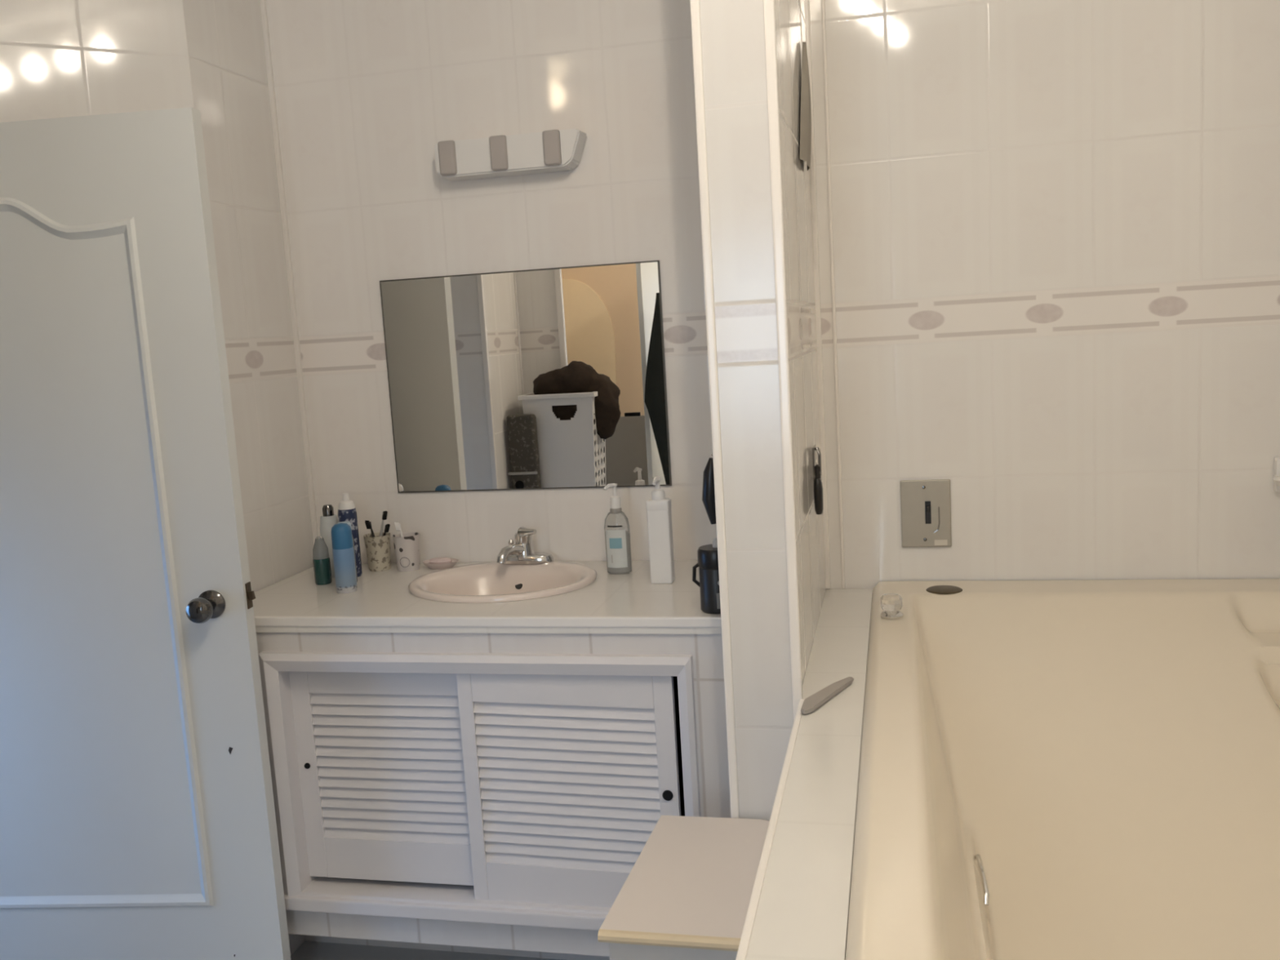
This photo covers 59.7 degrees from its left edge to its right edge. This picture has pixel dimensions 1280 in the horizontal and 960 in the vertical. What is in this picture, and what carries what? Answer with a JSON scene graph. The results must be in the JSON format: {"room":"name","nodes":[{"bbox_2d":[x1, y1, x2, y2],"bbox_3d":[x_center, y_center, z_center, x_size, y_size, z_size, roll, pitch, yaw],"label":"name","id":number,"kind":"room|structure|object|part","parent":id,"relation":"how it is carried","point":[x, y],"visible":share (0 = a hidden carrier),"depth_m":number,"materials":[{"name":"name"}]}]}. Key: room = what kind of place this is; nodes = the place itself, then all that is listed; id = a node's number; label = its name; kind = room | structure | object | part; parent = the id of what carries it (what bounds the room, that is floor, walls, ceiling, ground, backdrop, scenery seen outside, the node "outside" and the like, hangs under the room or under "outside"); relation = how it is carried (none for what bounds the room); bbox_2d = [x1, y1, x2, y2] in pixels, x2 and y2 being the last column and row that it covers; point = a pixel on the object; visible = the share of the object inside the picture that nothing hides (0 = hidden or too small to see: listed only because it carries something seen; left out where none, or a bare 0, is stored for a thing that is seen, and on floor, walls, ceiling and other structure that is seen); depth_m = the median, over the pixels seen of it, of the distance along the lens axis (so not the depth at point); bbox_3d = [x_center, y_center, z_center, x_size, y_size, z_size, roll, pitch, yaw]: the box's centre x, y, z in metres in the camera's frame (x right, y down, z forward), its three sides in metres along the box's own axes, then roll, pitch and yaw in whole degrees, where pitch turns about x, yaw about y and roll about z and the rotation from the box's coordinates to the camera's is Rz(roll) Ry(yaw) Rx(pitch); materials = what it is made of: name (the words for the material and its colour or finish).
{"room":"bathroom","nodes":[
{"label":"bathroom","id":0,"kind":"room"},
{"bbox_2d":[0,0,194,122],"bbox_3d":[-1.356,-0.173,2.553,0.786,2.764,0.193,-6,8,-16],"label":"wall","id":1,"kind":"structure","parent":0,"point":[59,58],"depth_m":2.48,"materials":[{"name":"tile"}]},
{"bbox_2d":[0,106,290,959],"bbox_3d":[-1.288,0.234,2.420,0.890,1.959,0.114,-3,8,5],"label":"door","id":2,"kind":"structure","parent":1,"relation":"in","point":[138,817],"depth_m":2.42,"materials":[{"name":"white paint"}]},
{"bbox_3d":[-0.929,0.273,2.377,0.062,0.062,0.075,-3,8,5],"label":"knob","id":3,"kind":"part","parent":2,"relation":"part of","materials":[{"name":"silver metal"}]},
{"bbox_2d":[182,0,313,592],"bbox_3d":[-0.984,-0.240,2.892,0.056,2.764,0.405,-2,8,13],"label":"wall","id":4,"kind":"structure","parent":0,"point":[225,44],"depth_m":2.82,"materials":[{"name":"tile"}]},
{"bbox_2d":[259,0,318,545],"bbox_3d":[-0.949,-0.698,2.973,0.022,1.882,0.022,-2,8,13],"label":"trim","id":5,"kind":"structure","parent":4,"relation":"attached to","point":[263,2],"depth_m":2.98,"materials":[{"name":"white plastic"}]},
{"bbox_2d":[290,941,563,959],"bbox_3d":[-0.564,1.406,1.186,3.960,0.090,3.982,-2,8,13],"label":"floor","id":6,"kind":"structure","parent":0,"point":[308,950],"depth_m":2.73,"materials":[{"name":"tile"}]},
{"bbox_2d":[256,632,730,959],"bbox_3d":[-0.317,0.712,2.718,1.256,0.848,0.584,-2,8,13],"label":"vanity cabinet","id":7,"kind":"object","parent":6,"relation":"on","point":[486,793],"visible":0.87,"depth_m":2.46,"materials":[{"name":"wood"}]},
{"bbox_3d":[-0.766,0.658,2.571,0.014,0.014,0.006,-2,8,13],"label":"finger pull","id":8,"kind":"part","parent":7,"relation":"part of","materials":[{"name":"black plastic"}]},
{"bbox_3d":[-0.562,0.653,2.535,0.464,0.540,0.019,-2,8,13],"label":"sliding door","id":9,"kind":"part","parent":7,"relation":"part of","materials":[{"name":"white wood"}]},
{"bbox_2d":[252,560,721,634],"bbox_3d":[-0.339,0.271,2.676,1.256,0.036,0.576,-2,8,13],"label":"countertop","id":10,"kind":"structure","parent":7,"relation":"on","point":[383,602],"depth_m":2.48,"materials":[{"name":"tile"}]},
{"bbox_2d":[312,535,332,585],"bbox_3d":[-0.807,0.202,2.828,0.042,0.123,0.042,-2,8,13],"label":"bottle","id":11,"kind":"object","parent":10,"relation":"on","point":[321,559],"visible":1,"depth_m":2.81,"materials":[{"name":"green plastic"}]},
{"bbox_2d":[320,504,338,577],"bbox_3d":[-0.806,0.158,2.910,0.052,0.189,0.052,-2,8,13],"label":"lotion bottle","id":12,"kind":"object","parent":10,"relation":"on","point":[328,519],"visible":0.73,"depth_m":2.89,"materials":[{"name":"plastic"}]},
{"bbox_2d":[330,523,357,593],"bbox_3d":[-0.721,0.188,2.716,0.051,0.170,0.051,-2,8,13],"label":"deodorant spray","id":13,"kind":"object","parent":10,"relation":"on","point":[343,551],"visible":1,"depth_m":2.70,"materials":[{"name":"blue metal"}]},
{"bbox_2d":[337,521,357,582],"bbox_3d":[-0.741,0.183,2.817,0.042,0.156,0.042,-2,8,13],"label":"bottle","id":14,"kind":"object","parent":10,"relation":"on","point":[347,522],"visible":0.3,"depth_m":2.81,"materials":[{"name":"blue plastic"}]},
{"bbox_2d":[337,492,362,577],"bbox_3d":[-0.753,0.141,2.891,0.048,0.220,0.048,-2,8,13],"label":"bottle","id":15,"kind":"object","parent":10,"relation":"on","point":[347,512],"visible":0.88,"depth_m":2.87,"materials":[{"name":"blue plastic"}]},
{"bbox_2d":[363,532,391,571],"bbox_3d":[-0.695,0.191,2.967,0.071,0.094,0.071,-2,8,13],"label":"toothbrush cup","id":16,"kind":"object","parent":10,"relation":"on","point":[378,548],"visible":0.96,"depth_m":2.94,"materials":[{"name":"beige ceramic"}]},
{"bbox_2d":[364,520,374,537],"bbox_3d":[-0.709,0.169,2.976,0.055,0.122,0.016,3,10,41],"label":"toothbrush","id":17,"kind":"object","parent":16,"relation":"in","point":[368,524],"visible":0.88,"depth_m":2.98,"materials":[{"name":"black plastic"}]},
{"bbox_3d":[-0.705,0.170,2.976,0.049,0.119,0.009,3,10,41],"label":"handle","id":18,"kind":"part","parent":17,"relation":"part of","materials":[{"name":"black plastic"}]},
{"bbox_2d":[379,511,387,536],"bbox_3d":[-0.686,0.156,2.963,0.043,0.148,0.016,-8,9,-31],"label":"toothbrush","id":19,"kind":"object","parent":16,"relation":"in","point":[384,513],"visible":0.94,"depth_m":2.96,"materials":[{"name":"grey plastic"}]},
{"bbox_3d":[-0.689,0.158,2.965,0.040,0.143,0.010,-8,9,-32],"label":"handle","id":20,"kind":"part","parent":19,"relation":"part of","materials":[{"name":"grey plastic"}]},
{"bbox_2d":[382,524,390,536],"bbox_3d":[-0.682,0.172,2.962,0.059,0.116,0.012,1,9,30],"label":"toothbrush","id":21,"kind":"object","parent":16,"relation":"in","point":[387,526],"visible":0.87,"depth_m":2.94,"materials":[{"name":"black plastic"}]},
{"bbox_2d":[391,532,419,571],"bbox_3d":[-0.613,0.190,2.941,0.071,0.094,0.071,-2,8,13],"label":"toothbrush cup","id":22,"kind":"object","parent":10,"relation":"on","point":[406,548],"visible":1,"depth_m":2.92,"materials":[{"name":"white ceramic"}]},
{"bbox_2d":[394,522,403,537],"bbox_3d":[-0.627,0.170,2.948,0.047,0.117,0.016,3,10,40],"label":"toothbrush","id":23,"kind":"object","parent":22,"relation":"in","point":[397,526],"visible":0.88,"depth_m":2.95,"materials":[{"name":"white plastic"}]},
{"bbox_3d":[-0.622,0.172,2.949,0.041,0.113,0.009,3,10,40],"label":"handle","id":24,"kind":"part","parent":23,"relation":"part of","materials":[{"name":"white plastic"}]},
{"bbox_2d":[422,558,458,569],"bbox_3d":[-0.526,0.223,2.945,0.098,0.018,0.071,-2,8,13],"label":"soap dish","id":25,"kind":"object","parent":10,"relation":"on","point":[443,566],"visible":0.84,"depth_m":2.92,"materials":[{"name":"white ceramic"}]},
{"bbox_2d":[429,557,451,564],"bbox_3d":[-0.526,0.215,2.944,0.062,0.021,0.040,-2,8,13],"label":"soap bar","id":26,"kind":"object","parent":25,"relation":"in","point":[436,560],"visible":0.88,"depth_m":2.93,"materials":[{"name":"pink wax"}]},
{"bbox_2d":[408,560,596,603],"bbox_3d":[-0.330,0.309,2.731,0.464,0.146,0.410,-2,8,13],"label":"sink basin","id":27,"kind":"object","parent":10,"relation":"in","point":[491,581],"visible":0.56,"depth_m":2.82,"materials":[{"name":"ceramic"}]},
{"bbox_2d":[497,526,553,564],"bbox_3d":[-0.318,0.170,2.878,0.159,0.094,0.117,-8,9,-32],"label":"faucet","id":28,"kind":"object","parent":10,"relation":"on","point":[523,552],"visible":1,"depth_m":2.87,"materials":[{"name":"silver metal"}]},
{"bbox_3d":[-0.328,0.185,2.838,0.030,0.040,0.104,1,9,27],"label":"spout","id":29,"kind":"part","parent":28,"relation":"part of","materials":[{"name":"silver metal"}]},
{"bbox_3d":[-0.333,0.175,2.894,0.016,0.044,0.016,-2,8,13],"label":"popup rod","id":30,"kind":"part","parent":28,"relation":"part of","materials":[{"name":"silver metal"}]},
{"bbox_3d":[-0.298,0.202,2.894,0.153,0.022,0.050,-2,8,13],"label":"plate","id":31,"kind":"part","parent":28,"relation":"part of","materials":[{"name":"silver metal"}]},
{"bbox_3d":[-0.290,0.139,2.864,0.033,0.032,0.051,-9,9,-36],"label":"lever","id":32,"kind":"part","parent":28,"relation":"part of","materials":[{"name":"silver metal"}]},
{"bbox_2d":[603,483,631,574],"bbox_3d":[-0.057,0.118,2.738,0.063,0.225,0.048,-3,8,0],"label":"pump bottle","id":33,"kind":"object","parent":10,"relation":"on","point":[616,525],"visible":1,"depth_m":2.72,"materials":[{"name":"clear plastic"}]},
{"bbox_2d":[645,475,675,583],"bbox_3d":[0.045,0.117,2.598,0.054,0.252,0.059,-2,8,13],"label":"pump bottle","id":34,"kind":"object","parent":10,"relation":"on","point":[659,513],"visible":1,"depth_m":2.59,"materials":[{"name":"white plastic"}]},
{"bbox_2d":[692,537,720,613],"bbox_3d":[0.160,0.197,2.328,0.077,0.153,0.077,-9,9,-35],"label":"canister","id":35,"kind":"object","parent":10,"relation":"on","point":[708,560],"visible":0.56,"depth_m":2.30,"materials":[{"name":"grey plastic"}]},
{"bbox_3d":[0.119,0.198,2.335,0.020,0.054,0.009,-4,8,-5],"label":"handle","id":36,"kind":"part","parent":35,"relation":"part of","materials":[{"name":"black plastic"}]},
{"bbox_3d":[0.158,0.159,2.323,0.077,0.040,0.077,-2,8,13],"label":"lid","id":37,"kind":"part","parent":35,"relation":"part of","materials":[{"name":"black plastic"}]},
{"bbox_3d":[-0.150,0.669,2.415,0.478,0.550,0.019,-2,8,13],"label":"sliding door","id":38,"kind":"part","parent":7,"relation":"part of","materials":[{"name":"white wood"}]},
{"bbox_3d":[0.059,0.666,2.356,0.023,0.023,0.006,-2,8,13],"label":"finger pull","id":39,"kind":"part","parent":7,"relation":"part of","materials":[{"name":"black plastic"}]},
{"bbox_2d":[597,815,769,959],"bbox_3d":[0.126,0.933,1.878,0.263,0.582,0.410,-2,8,13],"label":"stool","id":40,"kind":"object","parent":6,"relation":"on","point":[686,895],"visible":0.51,"depth_m":1.77,"materials":[{"name":"grey laminate"}]},
{"bbox_2d":[735,588,872,959],"bbox_3d":[0.205,0.887,1.338,0.114,0.806,3.096,-2,8,13],"label":"ledge","id":41,"kind":"object","parent":6,"relation":"on","point":[798,908],"visible":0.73,"depth_m":1.52,"materials":[{"name":"tile"}]},
{"bbox_3d":[0.041,0.557,0.894,0.011,0.016,2.260,-2,8,13],"label":"corner trim","id":42,"kind":"part","parent":41,"relation":"part of","materials":[{"name":"white tile"}]},
{"bbox_2d":[800,676,853,714],"bbox_3d":[0.328,0.382,1.991,0.034,0.008,0.202,2,9,33],"label":"file","id":43,"kind":"object","parent":41,"relation":"on","point":[815,700],"visible":1,"depth_m":1.97,"materials":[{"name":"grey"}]},
{"bbox_2d":[844,578,1279,959],"bbox_3d":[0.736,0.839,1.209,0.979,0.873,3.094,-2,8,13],"label":"bathtub","id":44,"kind":"object","parent":6,"relation":"on","point":[1076,769],"visible":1,"depth_m":2.04,"materials":[{"name":"beige ceramic"}]},
{"bbox_3d":[0.547,0.290,2.424,0.050,0.013,0.050,-2,8,13],"label":"tap handle","id":45,"kind":"part","parent":44,"relation":"part of","materials":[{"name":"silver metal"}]},
{"bbox_2d":[699,0,826,821],"bbox_3d":[0.279,-0.239,2.328,0.127,2.764,0.837,-2,8,13],"label":"wall partition","id":46,"kind":"structure","parent":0,"point":[733,37],"depth_m":1.96,"materials":[{"name":"tile"}]},
{"bbox_2d":[702,453,715,524],"bbox_3d":[0.144,0.009,2.125,0.055,0.152,0.029,-2,8,13],"label":"brush","id":47,"kind":"object","parent":46,"relation":"hanging from","point":[708,493],"visible":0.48,"depth_m":2.12,"materials":[{"name":"black plastic"}]},
{"bbox_2d":[689,0,739,818],"bbox_3d":[0.128,-0.178,1.940,0.016,2.764,0.016,-2,8,13],"label":"trim","id":48,"kind":"structure","parent":46,"relation":"attached to","point":[695,4],"depth_m":1.94,"materials":[{"name":"white plastic"}]},
{"bbox_2d":[763,0,803,722],"bbox_3d":[0.247,-0.181,1.912,0.018,2.764,0.018,-2,8,13],"label":"trim","id":49,"kind":"structure","parent":46,"relation":"attached to","point":[769,13],"depth_m":1.90,"materials":[{"name":"white plastic"}]},
{"bbox_2d":[800,41,811,170],"bbox_3d":[0.353,-0.817,2.392,0.015,0.281,0.234,-2,8,13],"label":"cloth","id":50,"kind":"object","parent":46,"relation":"hanging from","point":[806,114],"visible":1,"depth_m":2.40,"materials":[{"name":"fabric"}]},
{"bbox_2d":[812,444,823,514],"bbox_3d":[0.393,-0.002,2.456,0.020,0.144,0.090,-2,8,13],"label":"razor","id":51,"kind":"object","parent":46,"relation":"attached to","point":[817,483],"visible":1,"depth_m":2.42,"materials":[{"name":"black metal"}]},
{"bbox_2d":[266,0,1279,588],"bbox_3d":[0.397,-0.303,2.752,2.700,2.764,0.052,-2,8,13],"label":"wall","id":52,"kind":"structure","parent":0,"point":[1056,223],"depth_m":2.65,"materials":[{"name":"tile"}]},
{"bbox_2d":[434,128,586,181],"bbox_3d":[-0.323,-0.807,2.775,0.383,0.090,0.076,-2,8,13],"label":"light bar","id":53,"kind":"object","parent":52,"relation":"attached to","point":[551,150],"visible":1,"depth_m":2.75,"materials":[{"name":"white plastic"}]},
{"bbox_2d":[437,140,457,176],"bbox_3d":[-0.473,-0.806,2.807,0.043,0.083,0.072,-2,8,13],"label":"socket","id":54,"kind":"object","parent":53,"relation":"attached to","point":[447,149],"depth_m":2.77,"materials":[{"name":"beige plastic"}]},
{"bbox_2d":[488,134,508,171],"bbox_3d":[-0.342,-0.810,2.776,0.043,0.083,0.072,-2,8,13],"label":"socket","id":55,"kind":"object","parent":53,"relation":"attached to","point":[498,144],"depth_m":2.74,"materials":[{"name":"beige plastic"}]},
{"bbox_2d":[542,129,561,166],"bbox_3d":[-0.208,-0.813,2.746,0.043,0.083,0.072,-2,8,13],"label":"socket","id":56,"kind":"object","parent":53,"relation":"attached to","point":[551,139],"depth_m":2.71,"materials":[{"name":"beige plastic"}]},
{"bbox_2d":[379,260,671,493],"bbox_3d":[-0.302,-0.255,2.887,0.752,0.565,0.007,-2,8,13],"label":"wall mirror","id":57,"kind":"object","parent":52,"relation":"attached to","point":[552,378],"visible":1,"depth_m":2.88,"materials":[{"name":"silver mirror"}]},
{"bbox_2d":[804,0,831,589],"bbox_3d":[0.411,-0.698,2.664,0.018,1.960,0.018,-2,8,13],"label":"trim","id":58,"kind":"structure","parent":52,"relation":"attached to","point":[806,2],"depth_m":2.69,"materials":[{"name":"white plastic"}]},
{"bbox_2d":[821,0,844,588],"bbox_3d":[0.450,-0.699,2.653,0.008,1.960,0.008,-2,8,13],"label":"trim","id":59,"kind":"structure","parent":52,"relation":"attached to","point":[823,3],"depth_m":2.68,"materials":[{"name":"white plastic"}]},
{"bbox_2d":[899,479,951,546],"bbox_3d":[0.693,0.082,2.703,0.118,0.165,0.022,-2,8,13],"label":"switch plate","id":60,"kind":"object","parent":52,"relation":"attached to","point":[925,504],"visible":1,"depth_m":2.71,"materials":[{"name":"metal"}]},
{"bbox_2d":[1273,456,1279,492],"bbox_3d":[1.474,-0.009,2.480,0.120,0.081,0.088,-2,8,13],"label":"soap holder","id":61,"kind":"object","parent":52,"relation":"attached to","point":[1277,460],"visible":1,"depth_m":2.51,"materials":[{"name":"white ceramic"}]},
{"bbox_3d":[1.475,0.005,2.482,0.120,0.030,0.088,-2,8,13],"label":"dish","id":62,"kind":"part","parent":61,"relation":"part of","materials":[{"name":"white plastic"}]}
]}

